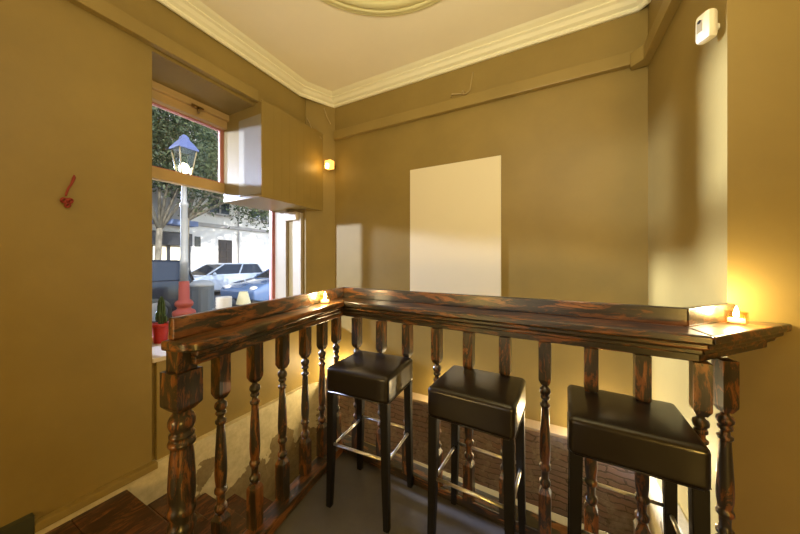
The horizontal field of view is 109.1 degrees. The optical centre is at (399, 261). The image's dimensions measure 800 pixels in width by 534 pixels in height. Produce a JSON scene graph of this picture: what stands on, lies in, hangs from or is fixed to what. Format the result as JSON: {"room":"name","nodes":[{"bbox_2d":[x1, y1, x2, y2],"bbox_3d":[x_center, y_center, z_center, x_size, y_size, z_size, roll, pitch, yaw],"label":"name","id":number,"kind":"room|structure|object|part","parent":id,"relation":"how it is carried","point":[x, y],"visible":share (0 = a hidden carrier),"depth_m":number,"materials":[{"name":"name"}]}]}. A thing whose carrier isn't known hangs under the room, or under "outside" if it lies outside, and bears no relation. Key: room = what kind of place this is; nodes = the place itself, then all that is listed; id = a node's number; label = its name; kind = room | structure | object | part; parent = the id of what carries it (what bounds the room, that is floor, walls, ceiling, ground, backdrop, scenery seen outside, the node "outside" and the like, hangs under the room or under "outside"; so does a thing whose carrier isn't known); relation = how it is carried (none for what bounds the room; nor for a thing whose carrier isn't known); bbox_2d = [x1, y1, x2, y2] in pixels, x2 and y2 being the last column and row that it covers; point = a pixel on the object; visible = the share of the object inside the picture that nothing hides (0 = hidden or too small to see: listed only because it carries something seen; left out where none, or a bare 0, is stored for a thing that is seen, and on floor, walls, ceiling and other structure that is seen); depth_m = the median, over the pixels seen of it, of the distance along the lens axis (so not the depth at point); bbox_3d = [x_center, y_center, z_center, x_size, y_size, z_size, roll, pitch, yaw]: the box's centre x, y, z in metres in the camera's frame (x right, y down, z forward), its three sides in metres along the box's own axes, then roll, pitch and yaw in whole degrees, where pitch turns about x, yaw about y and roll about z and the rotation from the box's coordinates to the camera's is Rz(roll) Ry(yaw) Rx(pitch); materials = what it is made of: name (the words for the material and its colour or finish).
{"room":"cafe","nodes":[
{"label":"cafe","id":0,"kind":"room"},
{"bbox_2d":[0,0,308,533],"bbox_3d":[-3.002,0.550,1.271,0.900,5.600,7.896,0,0,27],"label":"wall","id":1,"kind":"structure","parent":0,"point":[77,369],"depth_m":1.99,"materials":[{"name":"yellow paint"}]},
{"bbox_2d":[60,175,75,207],"bbox_3d":[-2.198,-0.471,1.887,0.028,0.227,0.073,0,0,27],"label":"hanging cord","id":2,"kind":"object","parent":1,"relation":"hanging from","point":[66,201],"visible":1,"depth_m":1.89,"materials":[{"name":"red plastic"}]},
{"bbox_2d":[0,460,157,533],"bbox_3d":[-2.370,1.630,1.533,0.054,0.160,1.742,0,0,27],"label":"baseboard","id":3,"kind":"structure","parent":1,"relation":"attached to","point":[45,521],"depth_m":1.88,"materials":[{"name":"yellow paint"}]},
{"bbox_2d":[67,0,257,102],"bbox_3d":[-2.968,-1.792,0.372,0.062,0.115,6.130,0,0,27],"label":"trim","id":4,"kind":"structure","parent":1,"relation":"attached to","point":[102,9],"depth_m":2.32,"materials":[{"name":"yellow paint"}]},
{"bbox_2d":[155,360,171,459],"bbox_3d":[-1.972,1.215,2.386,0.035,0.810,0.120,0,0,27],"label":"trim","id":5,"kind":"structure","parent":1,"relation":"attached to","point":[162,416],"depth_m":2.34,"materials":[{"name":"yellow paint"}]},
{"bbox_2d":[152,80,274,362],"bbox_3d":[-1.924,-0.448,3.188,0.720,2.525,1.648,0,0,27],"label":"window","id":6,"kind":"structure","parent":1,"relation":"in","point":[167,99],"depth_m":3.06,"materials":[{"name":"paint"}]},
{"bbox_3d":[-1.924,0.797,3.188,0.720,0.035,1.646,0,0,27],"label":"sill","id":7,"kind":"part","parent":6,"relation":"part of","materials":[{"name":"white paint"}]},
{"bbox_2d":[152,296,167,343],"bbox_3d":[-2.320,0.556,2.761,0.156,0.445,0.156,0,0,27],"label":"potted cactus","id":8,"kind":"object","parent":6,"relation":"on","point":[160,328],"visible":0.85,"depth_m":2.75,"materials":[{"name":"red plastic"}]},
{"bbox_3d":[-2.119,-0.460,3.289,0.200,2.500,1.648,0,0,27],"label":"frame","id":9,"kind":"part","parent":6,"relation":"part of","materials":[{"name":"paint"}]},
{"bbox_2d":[224,99,322,211],"bbox_3d":[-1.569,-1.215,3.614,0.698,1.040,0.935,0,0,27],"label":"box","id":10,"kind":"object","parent":1,"relation":"attached to","point":[273,160],"visible":0.94,"depth_m":3.28,"materials":[{"name":"paint"}]},
{"bbox_3d":[-1.653,-1.165,3.141,0.375,0.850,0.014,0,0,27],"label":"panel","id":11,"kind":"part","parent":10,"relation":"part of","materials":[{"name":"paint"}]},
{"bbox_3d":[-1.266,-1.215,3.457,0.015,1.040,0.935,0,0,27],"label":"panel","id":12,"kind":"part","parent":10,"relation":"part of","materials":[{"name":"paint"}]},
{"bbox_2d":[275,211,302,298],"bbox_3d":[-1.516,0.015,3.883,0.495,1.530,0.041,0,0,27],"label":"trim","id":13,"kind":"structure","parent":1,"relation":"attached to","point":[281,226],"depth_m":3.90,"materials":[{"name":"paint"}]},
{"bbox_2d":[284,212,299,220],"bbox_3d":[-1.448,-0.610,3.825,0.230,0.110,0.080,0,0,27],"label":"junction box","id":14,"kind":"object","parent":1,"relation":"attached to","point":[289,216],"visible":0.87,"depth_m":3.78,"materials":[{"name":"white paint"}]},
{"bbox_2d":[152,321,167,343],"bbox_3d":[-2.320,0.685,2.761,0.156,0.188,0.156,0,0,27],"label":"pot","id":15,"kind":"object","parent":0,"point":[160,328],"depth_m":2.72,"materials":[{"name":"red plastic"}]},
{"bbox_2d":[308,382,319,461],"bbox_3d":[-1.062,2.485,3.854,0.392,1.731,0.042,0,0,-28],"label":"wall","id":16,"kind":"structure","parent":0,"point":[314,414],"depth_m":3.79,"materials":[{"name":"paint"}]},
{"bbox_2d":[306,99,334,383],"bbox_3d":[-1.073,0.550,3.860,0.217,5.600,0.327,0,0,27],"label":"wall","id":17,"kind":"structure","parent":0,"point":[320,225],"depth_m":3.87,"materials":[{"name":"yellow paint"}]},
{"bbox_2d":[325,160,335,169],"bbox_3d":[-0.938,-1.300,3.830,0.100,0.112,0.171,0,0,27],"label":"wall lamp","id":18,"kind":"object","parent":17,"relation":"attached to","point":[329,164],"visible":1,"depth_m":3.78,"materials":[{"name":"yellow glass"}]},
{"bbox_2d":[157,0,650,107],"bbox_3d":[-0.003,-2.192,-0.620,6.235,0.115,7.296,0,0,27],"label":"trim","id":19,"kind":"structure","parent":17,"relation":"attached to","point":[589,13],"depth_m":2.89,"materials":[{"name":"beige paint"}]},
{"bbox_2d":[244,452,518,533],"bbox_3d":[0.367,1.490,-1.542,4.930,0.280,6.200,0,0,27],"label":"floor","id":20,"kind":"structure","parent":0,"point":[356,508],"depth_m":1.55,"materials":[{"name":"grey concrete"}]},
{"bbox_2d":[326,350,412,533],"bbox_3d":[-0.164,0.958,1.651,0.389,0.784,0.353,0,0,25],"label":"bar stool","id":21,"kind":"object","parent":20,"relation":"on","point":[363,376],"visible":1,"depth_m":1.56,"materials":[{"name":"black leather"}]},
{"bbox_3d":[-0.380,1.030,1.585,0.048,0.640,0.043,0,0,25],"label":"leg","id":22,"kind":"part","parent":21,"relation":"part of","materials":[{"name":"black wood"}]},
{"bbox_3d":[-0.256,1.030,1.856,0.048,0.640,0.043,0,0,25],"label":"leg","id":23,"kind":"part","parent":21,"relation":"part of","materials":[{"name":"black wood"}]},
{"bbox_3d":[-0.164,0.642,1.651,0.384,0.152,0.348,0,0,25],"label":"seat","id":24,"kind":"part","parent":21,"relation":"part of","materials":[{"name":"black leather"}]},
{"bbox_3d":[-0.072,1.030,1.445,0.048,0.640,0.043,0,0,25],"label":"leg","id":25,"kind":"part","parent":21,"relation":"part of","materials":[{"name":"black wood"}]},
{"bbox_3d":[0.051,1.030,1.716,0.048,0.640,0.043,0,0,25],"label":"leg","id":26,"kind":"part","parent":21,"relation":"part of","materials":[{"name":"black wood"}]},
{"bbox_2d":[160,287,791,533],"bbox_3d":[0.334,0.772,1.171,2.374,1.156,1.406,0,0,27],"label":"railing","id":27,"kind":"object","parent":20,"relation":"on","point":[696,335],"visible":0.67,"depth_m":1.32,"materials":[{"name":"brown wood"}]},
{"bbox_3d":[-0.821,0.827,1.073,0.094,1.046,0.094,0,0,20],"label":"newel post","id":28,"kind":"part","parent":27,"relation":"part of","materials":[{"name":"brown wood"}]},
{"bbox_2d":[161,298,343,352],"bbox_3d":[-0.566,0.287,1.584,0.148,0.034,1.316,0,0,16],"label":"handrail","id":29,"kind":"object","parent":27,"relation":"attached to","point":[207,338],"depth_m":1.18,"materials":[{"name":"brown wood"}]},
{"bbox_3d":[-0.597,0.340,1.625,0.100,0.024,1.172,0,0,20],"label":"shelf moulding","id":30,"kind":"part","parent":27,"relation":"part of","materials":[{"name":"brown wood"}]},
{"bbox_3d":[-0.604,1.320,1.612,0.095,0.060,1.142,0,0,20],"label":"rail","id":31,"kind":"part","parent":27,"relation":"part of","materials":[{"name":"brown wood"}]},
{"bbox_3d":[-0.594,0.316,1.631,0.122,0.024,1.205,0,0,20],"label":"shelf moulding","id":32,"kind":"part","parent":27,"relation":"part of","materials":[{"name":"brown wood"}]},
{"bbox_2d":[321,293,328,302],"bbox_3d":[-0.488,0.231,1.852,0.072,0.076,0.072,0,0,27],"label":"tealight candle","id":33,"kind":"object","parent":27,"relation":"on","point":[324,300],"visible":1,"depth_m":1.84,"materials":[{"name":"white wax"}]},
{"bbox_3d":[0.344,1.320,1.624,1.921,0.060,0.100,0,0,31],"label":"rail","id":34,"kind":"part","parent":27,"relation":"part of","materials":[{"name":"brown wood"}]},
{"bbox_3d":[0.349,0.340,1.631,1.935,0.024,0.144,0,0,31],"label":"shelf moulding","id":35,"kind":"part","parent":27,"relation":"part of","materials":[{"name":"brown wood"}]},
{"bbox_3d":[0.347,0.316,1.633,1.957,0.024,0.182,0,0,31],"label":"shelf moulding","id":36,"kind":"part","parent":27,"relation":"part of","materials":[{"name":"brown wood"}]},
{"bbox_2d":[342,297,713,345],"bbox_3d":[0.341,0.287,1.633,1.984,0.034,0.212,0,0,31],"label":"shelf","id":37,"kind":"object","parent":27,"relation":"attached to","point":[624,328],"depth_m":1.36,"materials":[{"name":"brown wood"}]},
{"bbox_3d":[1.273,0.866,1.117,0.054,0.968,0.054,0,0,8],"label":"newel post","id":38,"kind":"part","parent":27,"relation":"part of","materials":[{"name":"brown wood"}]},
{"bbox_2d":[727,307,745,322],"bbox_3d":[1.460,0.231,1.237,0.072,0.076,0.072,0,0,27],"label":"tealight candle","id":39,"kind":"object","parent":27,"relation":"on","point":[736,312],"visible":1,"depth_m":1.23,"materials":[{"name":"white wax"}]},
{"bbox_2d":[684,321,791,344],"bbox_3d":[1.397,0.287,1.212,0.617,0.034,0.162,0,0,-21],"label":"shelf","id":40,"kind":"object","parent":27,"relation":"attached to","point":[709,332],"depth_m":1.16,"materials":[{"name":"brown wood"}]},
{"bbox_3d":[1.389,0.340,1.211,0.567,0.024,0.094,0,0,-21],"label":"shelf moulding","id":41,"kind":"part","parent":27,"relation":"part of","materials":[{"name":"brown wood"}]},
{"bbox_3d":[1.392,0.316,1.214,0.593,0.024,0.132,0,0,-21],"label":"shelf moulding","id":42,"kind":"part","parent":27,"relation":"part of","materials":[{"name":"brown wood"}]},
{"bbox_2d":[427,365,525,533],"bbox_3d":[0.378,0.958,1.374,0.389,0.784,0.353,0,0,31],"label":"bar stool","id":43,"kind":"object","parent":20,"relation":"on","point":[491,403],"visible":0.98,"depth_m":1.29,"materials":[{"name":"black leather"}]},
{"bbox_3d":[0.156,1.030,1.333,0.048,0.640,0.043,0,0,31],"label":"leg","id":44,"kind":"part","parent":43,"relation":"part of","materials":[{"name":"black wood"}]},
{"bbox_3d":[0.308,1.030,1.589,0.048,0.640,0.043,0,0,31],"label":"leg","id":45,"kind":"part","parent":43,"relation":"part of","materials":[{"name":"black wood"}]},
{"bbox_3d":[0.378,0.642,1.374,0.384,0.152,0.348,0,0,31],"label":"seat","id":46,"kind":"part","parent":43,"relation":"part of","materials":[{"name":"black leather"}]},
{"bbox_3d":[0.447,1.030,1.160,0.048,0.640,0.043,0,0,31],"label":"leg","id":47,"kind":"part","parent":43,"relation":"part of","materials":[{"name":"black wood"}]},
{"bbox_3d":[0.599,1.030,1.415,0.048,0.640,0.043,0,0,31],"label":"leg","id":48,"kind":"part","parent":43,"relation":"part of","materials":[{"name":"black wood"}]},
{"bbox_2d":[346,434,608,533],"bbox_3d":[0.435,1.479,1.667,2.037,0.302,0.105,0,0,29],"label":"trim","id":49,"kind":"structure","parent":20,"relation":"attached to","point":[558,518],"depth_m":1.58,"materials":[{"name":"beige paint"}]},
{"bbox_2d":[567,385,711,533],"bbox_3d":[0.882,0.958,1.120,0.389,0.784,0.353,0,0,30],"label":"bar stool","id":50,"kind":"object","parent":20,"relation":"on","point":[654,439],"visible":0.99,"depth_m":1.01,"materials":[{"name":"black leather"}]},
{"bbox_3d":[0.810,1.030,1.333,0.048,0.640,0.043,0,0,30],"label":"leg","id":51,"kind":"part","parent":50,"relation":"part of","materials":[{"name":"black wood"}]},
{"bbox_3d":[0.661,1.030,1.075,0.048,0.640,0.043,0,0,30],"label":"leg","id":52,"kind":"part","parent":50,"relation":"part of","materials":[{"name":"black wood"}]},
{"bbox_3d":[1.103,1.030,1.164,0.048,0.640,0.043,0,0,30],"label":"leg","id":53,"kind":"part","parent":50,"relation":"part of","materials":[{"name":"black wood"}]},
{"bbox_3d":[0.954,1.030,0.907,0.048,0.640,0.043,0,0,30],"label":"leg","id":54,"kind":"part","parent":50,"relation":"part of","materials":[{"name":"black wood"}]},
{"bbox_2d":[199,0,587,90],"bbox_3d":[-0.185,-2.375,-0.357,7.400,0.250,8.196,0,0,27],"label":"ceiling","id":55,"kind":"structure","parent":0,"point":[331,48],"depth_m":2.77,"materials":[{"name":"beige paint"}]},
{"bbox_2d":[320,0,441,16],"bbox_3d":[-0.163,-2.239,1.690,1.844,0.024,1.844,0,0,27],"label":"trim","id":56,"kind":"structure","parent":55,"relation":"attached to","point":[377,8],"depth_m":2.49,"materials":[{"name":"paint"}]},
{"bbox_2d":[325,380,636,533],"bbox_3d":[0.350,2.467,3.227,3.853,1.765,0.160,0,0,27],"label":"wall","id":57,"kind":"structure","parent":0,"point":[616,510],"depth_m":2.69,"materials":[{"name":"brick"}]},
{"bbox_2d":[325,376,566,438],"bbox_3d":[0.480,1.570,3.152,3.552,0.030,0.157,0,0,27],"label":"trim","id":58,"kind":"structure","parent":57,"relation":"on","point":[557,431],"depth_m":2.71,"materials":[{"name":"paint"}]},
{"bbox_2d":[335,5,647,427],"bbox_3d":[0.678,0.550,3.304,3.837,5.600,0.300,0,0,27],"label":"wall","id":59,"kind":"structure","parent":0,"point":[574,155],"depth_m":2.82,"materials":[{"name":"yellow paint"}]},
{"bbox_2d":[410,155,500,295],"bbox_3d":[0.583,-0.312,3.169,1.030,1.565,0.028,0,0,27],"label":"poster panel","id":60,"kind":"object","parent":59,"relation":"attached to","point":[455,208],"visible":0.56,"depth_m":3.13,"materials":[{"name":"beige"}]},
{"bbox_2d":[451,72,472,96],"bbox_3d":[0.671,-1.929,3.106,0.254,0.222,0.033,0,0,27],"label":"hook","id":61,"kind":"object","parent":59,"relation":"attached to","point":[462,93],"visible":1,"depth_m":3.09,"materials":[{"name":"brown"}]},
{"bbox_2d":[334,50,632,140],"bbox_3d":[0.542,-1.732,3.176,3.241,0.115,0.057,0,0,27],"label":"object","id":62,"kind":"structure","parent":59,"relation":"attached to","point":[621,61],"depth_m":2.90,"materials":[{"name":"yellow paint"}]},
{"bbox_2d":[630,0,681,69],"bbox_3d":[1.760,-1.705,1.902,0.131,0.120,1.196,0,0,27],"label":"trim","id":63,"kind":"structure","parent":59,"relation":"attached to","point":[641,57],"depth_m":2.10,"materials":[{"name":"yellow paint"}]},
{"bbox_2d":[647,476,688,533],"bbox_3d":[1.767,2.453,1.853,0.072,1.795,1.076,0,0,27],"label":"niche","id":64,"kind":"object","parent":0,"point":[655,512],"visible":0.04,"depth_m":1.99,"materials":[{"name":"paint"}]},
{"bbox_2d":[648,0,799,533],"bbox_3d":[1.927,0.550,1.815,0.250,5.600,1.196,0,0,27],"label":"wall","id":65,"kind":"structure","parent":0,"point":[724,111],"depth_m":1.32,"materials":[{"name":"yellow paint"}]},
{"bbox_2d":[696,8,719,44],"bbox_3d":[1.533,-1.162,1.410,0.095,0.140,0.072,0,0,-1],"label":"detector","id":66,"kind":"object","parent":65,"relation":"attached to","point":[707,25],"visible":1,"depth_m":1.39,"materials":[{"name":"beige plastic"}]},
{"bbox_3d":[-0.231,3.390,-0.446,7.000,0.120,7.596,0,0,27],"label":"floor","id":67,"kind":"structure","parent":0,"visible":0},
{"bbox_2d":[45,490,273,533],"bbox_3d":[-1.331,2.263,1.842,1.538,1.475,2.643,0,0,27],"label":"staircase","id":68,"kind":"structure","parent":67,"relation":"on","point":[123,513],"depth_m":1.97,"materials":[{"name":"brown wood"}]},
{"label":"outside","id":69,"kind":"structure","parent":0,"visible":0},
{"bbox_3d":[-3.230,1.600,6.178,3.980,0.300,60.000,0,0,27],"label":"pavement","id":70,"kind":"object","parent":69,"visible":0},
{"bbox_2d":[169,134,198,316],"bbox_3d":[-4.548,-0.615,6.005,0.480,4.130,0.480,0,0,27],"label":"street lantern","id":71,"kind":"object","parent":70,"relation":"on","point":[183,144],"visible":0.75,"depth_m":5.95,"materials":[{"name":"grey paint"}]},
{"bbox_3d":[-4.548,-2.016,6.005,0.344,0.672,0.344,0,0,27],"label":"lantern frame","id":72,"kind":"part","parent":71,"relation":"part of","materials":[{"name":"clear glass"}]},
{"bbox_3d":[-4.548,-1.970,6.005,0.190,0.228,0.190,0,0,27],"label":"bulb","id":73,"kind":"part","parent":71,"relation":"part of","materials":[{"name":"beige glass"}]},
{"bbox_3d":[-4.548,-2.050,6.005,0.300,0.600,0.300,0,0,27],"label":"lantern glass","id":74,"kind":"part","parent":71,"relation":"part of","materials":[{"name":"clear glass"}]},
{"bbox_2d":[190,280,214,312],"bbox_3d":[-4.645,0.935,6.686,0.500,1.030,0.500,0,0,27],"label":"litter bin","id":75,"kind":"object","parent":70,"relation":"on","point":[201,291],"visible":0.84,"depth_m":6.51,"materials":[{"name":"grey metal"}]},
{"bbox_3d":[-4.645,0.492,6.686,0.500,0.145,0.500,0,0,27],"label":"bin lid","id":76,"kind":"part","parent":75,"relation":"part of","materials":[{"name":"grey metal"}]},
{"bbox_2d":[159,115,268,233],"bbox_3d":[-4.481,-1.765,9.145,3.583,6.440,5.395,0,0,20],"label":"street tree","id":77,"kind":"object","parent":70,"relation":"on","point":[206,148],"visible":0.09,"depth_m":7.96,"materials":[{"name":"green plant"}]},
{"bbox_2d":[212,296,231,309],"bbox_3d":[-3.430,1.063,5.554,0.400,0.774,0.400,0,0,27],"label":"basket","id":78,"kind":"object","parent":70,"relation":"on","point":[221,301],"visible":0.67,"depth_m":5.45,"materials":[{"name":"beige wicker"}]},
{"bbox_2d":[236,291,250,304],"bbox_3d":[-3.245,1.033,5.910,0.280,0.834,0.280,0,0,27],"label":"table lamp","id":79,"kind":"object","parent":70,"relation":"on","point":[243,296],"visible":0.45,"depth_m":5.83,"materials":[{"name":"beige fabric"}]},
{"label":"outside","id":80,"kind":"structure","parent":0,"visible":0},
{"bbox_3d":[-12.545,1.600,11.003,2.200,0.300,60.000,0,0,27],"label":"pavement","id":81,"kind":"object","parent":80,"visible":0},
{"bbox_2d":[152,110,197,268],"bbox_3d":[-21.570,-5.100,1.299,6.900,13.100,34.465,0,0,27],"label":"building","id":82,"kind":"structure","parent":81,"relation":"on","point":[170,234],"depth_m":14.46,"materials":[{"name":"grey stone"}]},
{"bbox_3d":[-12.817,-1.702,12.511,0.170,0.309,6.426,0,0,27],"label":"cornice","id":83,"kind":"part","parent":82,"relation":"part of","materials":[{"name":"white paint"}]},
{"bbox_3d":[-12.825,0.287,12.527,0.140,2.327,6.448,0,0,27],"label":"shopfront frame","id":84,"kind":"part","parent":82,"relation":"part of","materials":[{"name":"grey"}]},
{"bbox_2d":[152,106,219,259],"bbox_3d":[-10.216,-3.837,13.439,4.380,10.582,7.784,0,0,37],"label":"street tree","id":85,"kind":"object","parent":81,"relation":"on","point":[159,133],"visible":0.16,"depth_m":12.74,"materials":[{"name":"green plant"}]},
{"bbox_3d":[-10.219,-5.854,13.386,4.634,6.549,7.741,0,0,27],"label":"crown","id":86,"kind":"part","parent":85,"relation":"part of","materials":[{"name":"green plant"}]},
{"bbox_2d":[177,120,223,259],"bbox_3d":[-8.002,-3.846,16.165,4.407,10.598,8.052,0,0,27],"label":"street tree","id":87,"kind":"object","parent":81,"relation":"on","point":[191,214],"visible":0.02,"depth_m":14.02,"materials":[{"name":"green plant"}]},
{"bbox_3d":[-8.032,-6.050,16.174,4.469,6.293,8.063,0,0,27],"label":"crown","id":88,"kind":"part","parent":87,"relation":"part of","materials":[{"name":"green plant"}]},
{"bbox_2d":[190,125,268,270],"bbox_3d":[-8.035,-5.350,28.080,6.300,13.600,25.525,0,0,27],"label":"building","id":89,"kind":"structure","parent":81,"relation":"on","point":[212,242],"depth_m":17.17,"materials":[{"name":"grey paint"}]},
{"bbox_3d":[-10.491,0.065,17.116,0.125,2.771,0.807,0,0,27],"label":"door","id":90,"kind":"part","parent":89,"relation":"part of","materials":[{"name":"grey paint"}]},
{"bbox_3d":[-9.564,0.029,18.877,0.050,2.442,0.837,0,0,27],"label":"shutter panel","id":91,"kind":"part","parent":89,"relation":"part of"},
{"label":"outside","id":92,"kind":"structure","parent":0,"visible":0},
{"bbox_2d":[172,290,259,316],"bbox_3d":[-8.283,1.610,8.795,7.600,0.280,60.000,0,0,27],"label":"road","id":93,"kind":"structure","parent":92,"point":[216,293],"depth_m":10.88,"materials":[{"name":"grey asphalt"}]},
{"bbox_2d":[152,260,194,322],"bbox_3d":[-7.025,0.730,5.788,2.160,1.560,4.504,0,0,27],"label":"parked car","id":94,"kind":"object","parent":93,"relation":"on","point":[165,273],"visible":0.19,"depth_m":6.77,"materials":[{"name":"black paint"}]},
{"bbox_2d":[191,263,262,290],"bbox_3d":[-8.581,0.780,13.351,2.080,1.460,4.104,0,0,27],"label":"parked car","id":95,"kind":"object","parent":93,"relation":"on","point":[220,274],"visible":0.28,"depth_m":13.06,"materials":[{"name":"white paint"}]},
{"bbox_2d":[220,269,268,301],"bbox_3d":[-4.256,0.800,11.111,2.140,1.420,4.404,0,0,27],"label":"parked car","id":96,"kind":"object","parent":93,"relation":"on","point":[257,287],"visible":0.3,"depth_m":9.28,"materials":[{"name":"blue paint"}]}
]}

